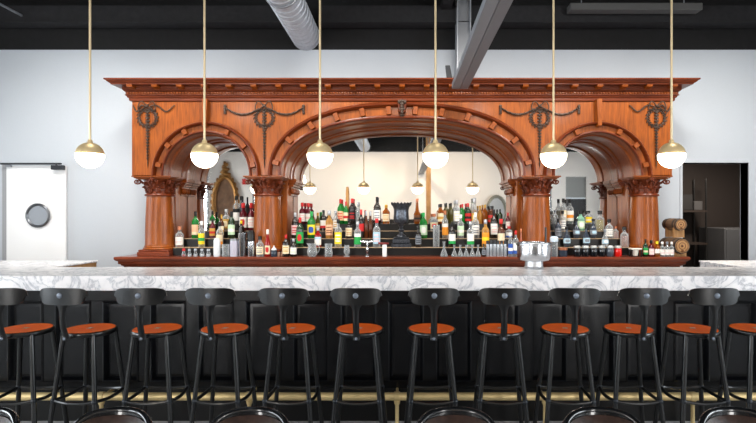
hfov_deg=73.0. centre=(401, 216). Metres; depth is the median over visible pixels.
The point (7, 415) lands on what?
dining chair
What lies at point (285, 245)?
bottle
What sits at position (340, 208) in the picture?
bottle
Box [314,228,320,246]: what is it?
bottle
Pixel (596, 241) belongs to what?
shelf
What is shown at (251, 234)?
bottle
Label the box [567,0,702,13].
cable tray
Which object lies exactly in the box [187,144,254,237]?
mirror
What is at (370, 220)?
bottle
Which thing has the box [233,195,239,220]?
bottle
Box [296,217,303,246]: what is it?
bottle
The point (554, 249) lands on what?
lidded jar
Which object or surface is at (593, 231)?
bottle
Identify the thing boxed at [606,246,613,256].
jar
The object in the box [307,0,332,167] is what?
pendant lamp
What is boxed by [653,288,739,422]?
bar stool
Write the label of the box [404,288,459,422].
bar stool
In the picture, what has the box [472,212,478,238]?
bottle
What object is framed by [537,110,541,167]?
pendant
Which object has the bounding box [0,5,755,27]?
ceiling beam
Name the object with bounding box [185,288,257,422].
bar stool
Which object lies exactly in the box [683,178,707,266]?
wire shelf
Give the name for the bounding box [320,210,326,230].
bottle
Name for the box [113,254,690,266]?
countertop
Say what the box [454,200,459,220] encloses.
bottle
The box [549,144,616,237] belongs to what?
mirror
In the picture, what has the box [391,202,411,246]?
urn
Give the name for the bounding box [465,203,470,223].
bottle
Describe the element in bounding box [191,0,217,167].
pendant lamp
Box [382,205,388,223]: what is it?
bottle
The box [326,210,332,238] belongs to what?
bottle
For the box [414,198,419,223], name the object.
bottle
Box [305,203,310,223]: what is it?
bottle
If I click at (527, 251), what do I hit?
bowl
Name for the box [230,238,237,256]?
canister
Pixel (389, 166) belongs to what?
mirror
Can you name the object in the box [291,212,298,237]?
bottle
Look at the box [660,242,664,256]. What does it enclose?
bottle
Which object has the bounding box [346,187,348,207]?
stick
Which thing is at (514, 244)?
bottle
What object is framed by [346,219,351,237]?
bottle
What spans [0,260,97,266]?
countertop
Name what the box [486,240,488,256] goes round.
tube
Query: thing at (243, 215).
bottle
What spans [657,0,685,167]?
pendant lamp
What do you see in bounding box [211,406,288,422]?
dining chair
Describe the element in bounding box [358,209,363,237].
bottle
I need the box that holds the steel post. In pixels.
[455,0,470,72]
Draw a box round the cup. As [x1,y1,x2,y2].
[633,250,638,255]
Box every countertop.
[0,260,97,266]
[0,267,755,290]
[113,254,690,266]
[699,260,755,266]
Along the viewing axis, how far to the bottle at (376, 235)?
5.70 m
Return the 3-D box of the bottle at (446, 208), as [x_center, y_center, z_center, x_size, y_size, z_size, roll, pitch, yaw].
[0.531,-0.042,6.100,0.055,0.249,0.055,0,0,0]
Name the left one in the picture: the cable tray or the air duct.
the air duct
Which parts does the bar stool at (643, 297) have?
leg, leg, seat, leg, backrest, leg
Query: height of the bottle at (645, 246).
0.189 m
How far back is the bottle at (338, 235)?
5.71 m
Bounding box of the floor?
[21,421,697,422]
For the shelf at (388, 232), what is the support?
on the bar at (494, 132)
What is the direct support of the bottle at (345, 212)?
on the shelf at (388, 232)
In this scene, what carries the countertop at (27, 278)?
on the bar at (395, 312)
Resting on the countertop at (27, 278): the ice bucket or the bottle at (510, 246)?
the ice bucket
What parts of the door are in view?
porthole glass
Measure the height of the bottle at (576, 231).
0.227 m
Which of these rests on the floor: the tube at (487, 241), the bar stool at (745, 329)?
the bar stool at (745, 329)
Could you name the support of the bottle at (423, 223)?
on the shelf at (388, 232)
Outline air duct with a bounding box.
[266,0,318,50]
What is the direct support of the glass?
on the shelf at (388, 232)
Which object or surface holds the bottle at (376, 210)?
on the shelf at (388, 232)
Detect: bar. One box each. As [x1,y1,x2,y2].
[0,291,755,420]
[103,78,700,266]
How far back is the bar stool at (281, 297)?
3.04 m
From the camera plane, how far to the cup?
5.51 m
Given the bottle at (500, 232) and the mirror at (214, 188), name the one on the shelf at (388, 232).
the bottle at (500, 232)
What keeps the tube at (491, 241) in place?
on the bar at (494, 132)
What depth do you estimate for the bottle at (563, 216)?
6.08 m
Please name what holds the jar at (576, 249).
on the bar at (494, 132)
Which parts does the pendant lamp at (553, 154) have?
stem, globe, lamp shade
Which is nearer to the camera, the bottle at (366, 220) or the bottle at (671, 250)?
the bottle at (671, 250)
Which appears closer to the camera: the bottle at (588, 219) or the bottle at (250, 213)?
the bottle at (250, 213)
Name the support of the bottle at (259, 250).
on the bar at (494, 132)
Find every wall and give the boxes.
[0,0,755,266]
[683,164,739,266]
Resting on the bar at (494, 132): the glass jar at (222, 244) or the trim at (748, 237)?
the glass jar at (222, 244)
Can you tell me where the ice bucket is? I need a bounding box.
[516,227,552,268]
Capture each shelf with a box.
[173,224,247,255]
[290,224,515,255]
[550,224,630,255]
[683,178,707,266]
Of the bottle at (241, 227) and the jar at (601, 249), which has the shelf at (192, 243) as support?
the bottle at (241, 227)
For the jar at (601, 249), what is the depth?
5.50 m
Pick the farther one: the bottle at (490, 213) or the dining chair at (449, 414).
the bottle at (490, 213)
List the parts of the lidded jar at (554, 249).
lid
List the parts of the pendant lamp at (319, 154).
stem, globe, lamp shade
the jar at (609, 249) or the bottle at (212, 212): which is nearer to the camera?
the jar at (609, 249)
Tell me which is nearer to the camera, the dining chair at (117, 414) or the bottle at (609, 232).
the dining chair at (117, 414)
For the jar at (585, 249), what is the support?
on the bar at (494, 132)
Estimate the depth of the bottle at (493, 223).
5.83 m
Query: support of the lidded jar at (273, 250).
on the bar at (494, 132)
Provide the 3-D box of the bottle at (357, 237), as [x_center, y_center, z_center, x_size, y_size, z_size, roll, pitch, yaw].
[-0.500,0.195,5.739,0.079,0.289,0.080,0,0,0]
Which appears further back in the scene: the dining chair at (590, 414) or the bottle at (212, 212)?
the bottle at (212, 212)
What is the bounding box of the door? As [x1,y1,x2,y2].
[0,163,67,259]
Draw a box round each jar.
[222,244,229,256]
[271,246,276,256]
[550,236,557,256]
[558,247,567,256]
[573,246,580,256]
[581,246,588,256]
[590,246,596,256]
[598,246,605,256]
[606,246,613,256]
[614,246,621,256]
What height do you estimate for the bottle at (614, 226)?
0.139 m
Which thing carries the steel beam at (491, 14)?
hanging from the ceiling
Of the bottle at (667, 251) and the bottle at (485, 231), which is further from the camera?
the bottle at (485, 231)
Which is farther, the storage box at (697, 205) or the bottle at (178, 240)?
the storage box at (697, 205)
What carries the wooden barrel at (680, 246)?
on the bar at (494, 132)
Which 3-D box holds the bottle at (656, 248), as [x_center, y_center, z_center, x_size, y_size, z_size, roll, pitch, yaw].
[2.768,0.346,5.534,0.059,0.167,0.060,0,0,0]
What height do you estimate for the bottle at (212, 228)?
0.227 m
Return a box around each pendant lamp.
[75,0,104,167]
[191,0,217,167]
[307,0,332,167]
[423,0,447,167]
[540,0,566,167]
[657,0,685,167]
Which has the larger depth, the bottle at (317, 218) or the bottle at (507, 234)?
the bottle at (317, 218)
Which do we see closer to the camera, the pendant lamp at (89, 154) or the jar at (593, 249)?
the pendant lamp at (89, 154)
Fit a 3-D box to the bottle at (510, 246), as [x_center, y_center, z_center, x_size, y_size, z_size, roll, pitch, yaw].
[1.175,0.299,5.534,0.052,0.261,0.053,0,0,0]
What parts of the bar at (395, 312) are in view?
panel, panel, panel, panel, panel, panel, panel, panel, panel, panel, panel, panel, panel, panel, panel, panel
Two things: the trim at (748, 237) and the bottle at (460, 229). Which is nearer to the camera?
the bottle at (460, 229)
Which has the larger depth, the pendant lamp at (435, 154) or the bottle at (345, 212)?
the bottle at (345, 212)
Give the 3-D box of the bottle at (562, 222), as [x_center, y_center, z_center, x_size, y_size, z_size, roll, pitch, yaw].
[1.882,0.043,5.979,0.077,0.236,0.079,0,0,0]
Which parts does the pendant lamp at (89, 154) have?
stem, globe, lamp shade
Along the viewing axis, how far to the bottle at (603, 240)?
5.71 m
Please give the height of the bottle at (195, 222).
0.309 m
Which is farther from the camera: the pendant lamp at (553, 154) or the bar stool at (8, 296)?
the pendant lamp at (553, 154)
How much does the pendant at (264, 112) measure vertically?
0.658 m
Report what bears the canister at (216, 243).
on the bar at (494, 132)
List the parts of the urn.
stem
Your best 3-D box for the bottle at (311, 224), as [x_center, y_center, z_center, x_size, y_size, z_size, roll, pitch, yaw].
[-1.040,0.091,5.859,0.092,0.309,0.093,0,0,0]
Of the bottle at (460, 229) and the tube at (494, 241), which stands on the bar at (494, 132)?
the tube at (494, 241)
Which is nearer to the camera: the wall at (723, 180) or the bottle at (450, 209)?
the bottle at (450, 209)
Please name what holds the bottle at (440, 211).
on the shelf at (388, 232)
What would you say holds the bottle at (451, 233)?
on the shelf at (388, 232)
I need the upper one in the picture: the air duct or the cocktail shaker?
the air duct
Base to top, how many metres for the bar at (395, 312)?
0.968 m
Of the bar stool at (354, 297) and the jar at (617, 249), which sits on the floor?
the bar stool at (354, 297)
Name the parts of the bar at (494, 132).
arch moulding, spandrel panel, cornice, rope moulding, arch moulding, arch moulding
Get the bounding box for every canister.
[213,238,220,256]
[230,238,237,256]
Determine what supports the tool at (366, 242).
on the bar at (494, 132)
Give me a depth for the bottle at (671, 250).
5.51 m
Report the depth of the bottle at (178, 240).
5.71 m
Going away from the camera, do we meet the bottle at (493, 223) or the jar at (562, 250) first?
the jar at (562, 250)
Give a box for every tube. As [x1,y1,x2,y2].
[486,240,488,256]
[489,240,492,256]
[493,240,495,256]
[496,240,499,256]
[500,240,502,256]
[503,240,506,256]
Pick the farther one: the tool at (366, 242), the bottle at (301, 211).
the bottle at (301, 211)
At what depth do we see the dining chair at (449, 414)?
1.85 m
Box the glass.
[433,225,439,246]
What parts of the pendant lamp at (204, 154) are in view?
stem, globe, lamp shade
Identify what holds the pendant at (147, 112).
attached to the bar at (494, 132)
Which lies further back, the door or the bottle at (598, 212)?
the door
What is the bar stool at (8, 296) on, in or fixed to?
on the floor
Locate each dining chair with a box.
[0,406,20,422]
[74,406,152,422]
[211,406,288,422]
[416,406,494,422]
[562,406,640,422]
[698,406,755,422]
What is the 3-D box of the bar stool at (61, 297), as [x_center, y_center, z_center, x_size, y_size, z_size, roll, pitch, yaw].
[-1.943,0.940,3.136,0.366,1.061,0.435,0,0,6]
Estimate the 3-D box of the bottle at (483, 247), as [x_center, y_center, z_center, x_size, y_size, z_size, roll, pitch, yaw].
[0.887,0.360,5.534,0.041,0.139,0.042,0,0,0]
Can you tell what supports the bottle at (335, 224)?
on the shelf at (388, 232)
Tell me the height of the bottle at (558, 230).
0.227 m
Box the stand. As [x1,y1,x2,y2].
[629,248,641,256]
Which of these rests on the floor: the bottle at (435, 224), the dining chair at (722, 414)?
the dining chair at (722, 414)
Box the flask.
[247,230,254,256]
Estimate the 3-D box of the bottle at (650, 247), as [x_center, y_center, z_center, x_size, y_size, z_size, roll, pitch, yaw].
[2.705,0.341,5.534,0.059,0.178,0.060,0,0,0]
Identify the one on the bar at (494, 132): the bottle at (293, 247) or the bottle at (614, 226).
the bottle at (293, 247)
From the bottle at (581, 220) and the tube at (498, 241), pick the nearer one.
the tube at (498, 241)
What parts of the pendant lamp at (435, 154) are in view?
stem, globe, lamp shade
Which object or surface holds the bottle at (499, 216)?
on the shelf at (388, 232)
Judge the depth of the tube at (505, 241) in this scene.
5.52 m
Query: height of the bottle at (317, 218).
0.213 m
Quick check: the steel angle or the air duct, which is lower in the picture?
the steel angle
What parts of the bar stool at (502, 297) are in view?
leg, leg, seat, backrest, leg, leg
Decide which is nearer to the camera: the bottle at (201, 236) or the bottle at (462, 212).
the bottle at (201, 236)
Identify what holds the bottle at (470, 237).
on the shelf at (388, 232)
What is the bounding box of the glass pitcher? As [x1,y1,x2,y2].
[307,243,318,256]
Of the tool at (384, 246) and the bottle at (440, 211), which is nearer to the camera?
the tool at (384, 246)
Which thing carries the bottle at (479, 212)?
on the shelf at (388, 232)
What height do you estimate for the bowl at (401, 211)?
0.256 m
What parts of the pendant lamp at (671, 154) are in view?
stem, globe, lamp shade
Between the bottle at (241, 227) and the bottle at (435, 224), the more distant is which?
the bottle at (435, 224)
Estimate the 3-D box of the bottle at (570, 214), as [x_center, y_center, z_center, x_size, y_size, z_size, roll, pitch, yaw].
[2.008,-0.066,6.099,0.084,0.298,0.085,0,0,0]
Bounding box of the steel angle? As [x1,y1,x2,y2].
[445,65,451,77]
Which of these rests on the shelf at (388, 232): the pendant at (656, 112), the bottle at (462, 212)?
the bottle at (462, 212)
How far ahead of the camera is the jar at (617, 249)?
5.50 m
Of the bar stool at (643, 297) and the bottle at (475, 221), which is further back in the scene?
the bottle at (475, 221)
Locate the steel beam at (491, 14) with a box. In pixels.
[452,0,512,88]
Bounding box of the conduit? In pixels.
[0,3,22,16]
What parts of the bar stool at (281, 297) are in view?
leg, leg, backrest, seat, leg, leg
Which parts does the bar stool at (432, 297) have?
leg, leg, seat, backrest, leg, leg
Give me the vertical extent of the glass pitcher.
0.146 m
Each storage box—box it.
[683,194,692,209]
[693,201,701,209]
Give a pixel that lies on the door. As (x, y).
(36, 196)
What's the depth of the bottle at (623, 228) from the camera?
5.72 m
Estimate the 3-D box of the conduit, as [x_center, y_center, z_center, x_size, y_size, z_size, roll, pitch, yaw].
[-4.550,-2.410,1.250,0.028,0.028,10.100,0,0,0]
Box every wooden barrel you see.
[659,237,689,255]
[662,218,686,236]
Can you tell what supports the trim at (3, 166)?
attached to the wall at (44, 94)
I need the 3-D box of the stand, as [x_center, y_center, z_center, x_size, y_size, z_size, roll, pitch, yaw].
[2.532,0.384,5.535,0.116,0.092,0.080,0,0,0]
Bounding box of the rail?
[0,388,755,422]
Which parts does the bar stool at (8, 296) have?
backrest, leg, seat, leg, leg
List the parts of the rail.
post, rail, post, post, post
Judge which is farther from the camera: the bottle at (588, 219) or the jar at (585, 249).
the bottle at (588, 219)
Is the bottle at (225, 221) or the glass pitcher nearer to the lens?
the glass pitcher
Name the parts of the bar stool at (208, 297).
leg, backrest, leg, seat, leg, leg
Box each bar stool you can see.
[0,288,68,422]
[39,288,128,422]
[114,288,191,422]
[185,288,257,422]
[258,288,323,422]
[330,288,386,422]
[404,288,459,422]
[473,288,530,422]
[533,288,600,422]
[595,288,670,422]
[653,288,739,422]
[716,294,755,408]
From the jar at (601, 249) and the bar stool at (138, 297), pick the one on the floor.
the bar stool at (138, 297)
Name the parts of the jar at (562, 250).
glass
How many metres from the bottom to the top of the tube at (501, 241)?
0.175 m
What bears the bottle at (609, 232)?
on the shelf at (596, 241)
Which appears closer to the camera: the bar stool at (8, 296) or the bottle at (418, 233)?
the bar stool at (8, 296)
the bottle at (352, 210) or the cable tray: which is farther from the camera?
the bottle at (352, 210)
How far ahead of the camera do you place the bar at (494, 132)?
5.60 m
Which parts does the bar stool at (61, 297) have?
leg, backrest, leg, seat, leg, leg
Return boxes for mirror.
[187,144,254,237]
[293,131,510,230]
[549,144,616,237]
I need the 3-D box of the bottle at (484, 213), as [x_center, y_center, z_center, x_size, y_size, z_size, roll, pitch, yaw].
[0.992,-0.033,6.100,0.062,0.231,0.062,0,0,0]
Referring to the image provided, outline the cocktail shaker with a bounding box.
[238,233,246,256]
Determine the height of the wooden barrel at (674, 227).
0.211 m
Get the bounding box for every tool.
[360,241,373,256]
[378,242,388,256]
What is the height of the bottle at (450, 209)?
0.249 m
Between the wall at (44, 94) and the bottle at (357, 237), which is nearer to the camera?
the bottle at (357, 237)
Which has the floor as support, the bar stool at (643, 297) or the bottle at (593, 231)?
the bar stool at (643, 297)
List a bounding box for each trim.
[2,165,5,259]
[680,160,750,266]
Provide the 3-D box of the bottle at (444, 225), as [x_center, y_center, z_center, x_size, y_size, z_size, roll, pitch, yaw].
[0.494,0.085,5.859,0.071,0.321,0.072,0,0,0]
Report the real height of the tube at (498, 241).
0.175 m
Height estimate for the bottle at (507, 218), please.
0.213 m
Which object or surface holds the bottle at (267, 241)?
on the bar at (494, 132)
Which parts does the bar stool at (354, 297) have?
leg, leg, backrest, seat, leg, leg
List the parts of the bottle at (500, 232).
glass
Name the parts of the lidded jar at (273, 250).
glass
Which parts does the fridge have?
door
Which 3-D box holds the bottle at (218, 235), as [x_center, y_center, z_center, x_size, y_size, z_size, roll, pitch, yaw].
[-2.052,0.195,5.739,0.079,0.289,0.080,0,0,0]
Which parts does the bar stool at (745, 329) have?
leg, seat, leg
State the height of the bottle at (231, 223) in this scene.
0.309 m
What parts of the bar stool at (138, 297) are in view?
leg, backrest, leg, seat, leg, leg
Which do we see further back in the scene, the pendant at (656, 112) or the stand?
the pendant at (656, 112)
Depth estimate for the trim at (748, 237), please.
6.29 m
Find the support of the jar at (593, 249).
on the bar at (494, 132)
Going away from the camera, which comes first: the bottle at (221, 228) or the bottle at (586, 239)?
the bottle at (586, 239)
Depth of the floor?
3.67 m
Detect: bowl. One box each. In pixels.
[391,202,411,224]
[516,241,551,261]
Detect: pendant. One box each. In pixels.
[145,110,149,167]
[262,110,266,167]
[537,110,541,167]
[654,110,658,167]
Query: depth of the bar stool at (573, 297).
3.04 m
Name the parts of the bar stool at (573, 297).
leg, leg, seat, backrest, leg, leg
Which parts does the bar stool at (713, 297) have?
leg, leg, seat, leg, backrest, leg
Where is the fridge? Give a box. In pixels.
[699,227,739,266]
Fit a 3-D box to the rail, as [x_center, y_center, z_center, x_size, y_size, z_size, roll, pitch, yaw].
[0.000,1.338,3.575,9.600,0.264,0.200,0,0,0]
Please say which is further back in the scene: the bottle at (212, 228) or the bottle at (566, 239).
the bottle at (212, 228)
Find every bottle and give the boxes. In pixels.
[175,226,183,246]
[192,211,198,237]
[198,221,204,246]
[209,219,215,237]
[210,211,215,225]
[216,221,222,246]
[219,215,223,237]
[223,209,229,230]
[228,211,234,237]
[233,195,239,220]
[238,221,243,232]
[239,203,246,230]
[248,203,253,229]
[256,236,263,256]
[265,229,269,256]
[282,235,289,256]
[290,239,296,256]
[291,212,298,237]
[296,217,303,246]
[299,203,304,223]
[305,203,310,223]
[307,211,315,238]
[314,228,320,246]
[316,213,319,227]
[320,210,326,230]
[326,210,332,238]
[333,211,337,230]
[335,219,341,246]
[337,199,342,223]
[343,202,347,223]
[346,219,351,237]
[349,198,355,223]
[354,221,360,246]
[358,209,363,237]
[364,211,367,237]
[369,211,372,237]
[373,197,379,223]
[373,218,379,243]
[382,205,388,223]
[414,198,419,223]
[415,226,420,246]
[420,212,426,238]
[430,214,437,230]
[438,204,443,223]
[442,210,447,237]
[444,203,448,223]
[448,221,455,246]
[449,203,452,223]
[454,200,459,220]
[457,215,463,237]
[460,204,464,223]
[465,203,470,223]
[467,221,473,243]
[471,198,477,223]
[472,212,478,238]
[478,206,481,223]
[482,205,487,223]
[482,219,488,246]
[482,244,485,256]
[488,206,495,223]
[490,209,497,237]
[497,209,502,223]
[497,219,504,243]
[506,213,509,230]
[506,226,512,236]
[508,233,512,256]
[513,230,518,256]
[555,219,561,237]
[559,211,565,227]
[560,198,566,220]
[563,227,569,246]
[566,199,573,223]
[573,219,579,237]
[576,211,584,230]
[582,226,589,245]
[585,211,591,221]
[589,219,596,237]
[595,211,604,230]
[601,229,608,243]
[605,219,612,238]
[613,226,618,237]
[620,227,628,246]
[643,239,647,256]
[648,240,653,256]
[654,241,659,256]
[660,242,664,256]
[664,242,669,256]
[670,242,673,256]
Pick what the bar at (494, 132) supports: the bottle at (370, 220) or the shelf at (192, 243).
the shelf at (192, 243)
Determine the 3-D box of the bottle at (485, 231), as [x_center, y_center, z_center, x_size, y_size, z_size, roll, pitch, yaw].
[0.940,0.184,5.739,0.083,0.312,0.084,0,0,0]
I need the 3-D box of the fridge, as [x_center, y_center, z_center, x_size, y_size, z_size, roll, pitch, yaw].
[5.400,0.820,8.240,0.800,1.300,0.720,0,0,0]

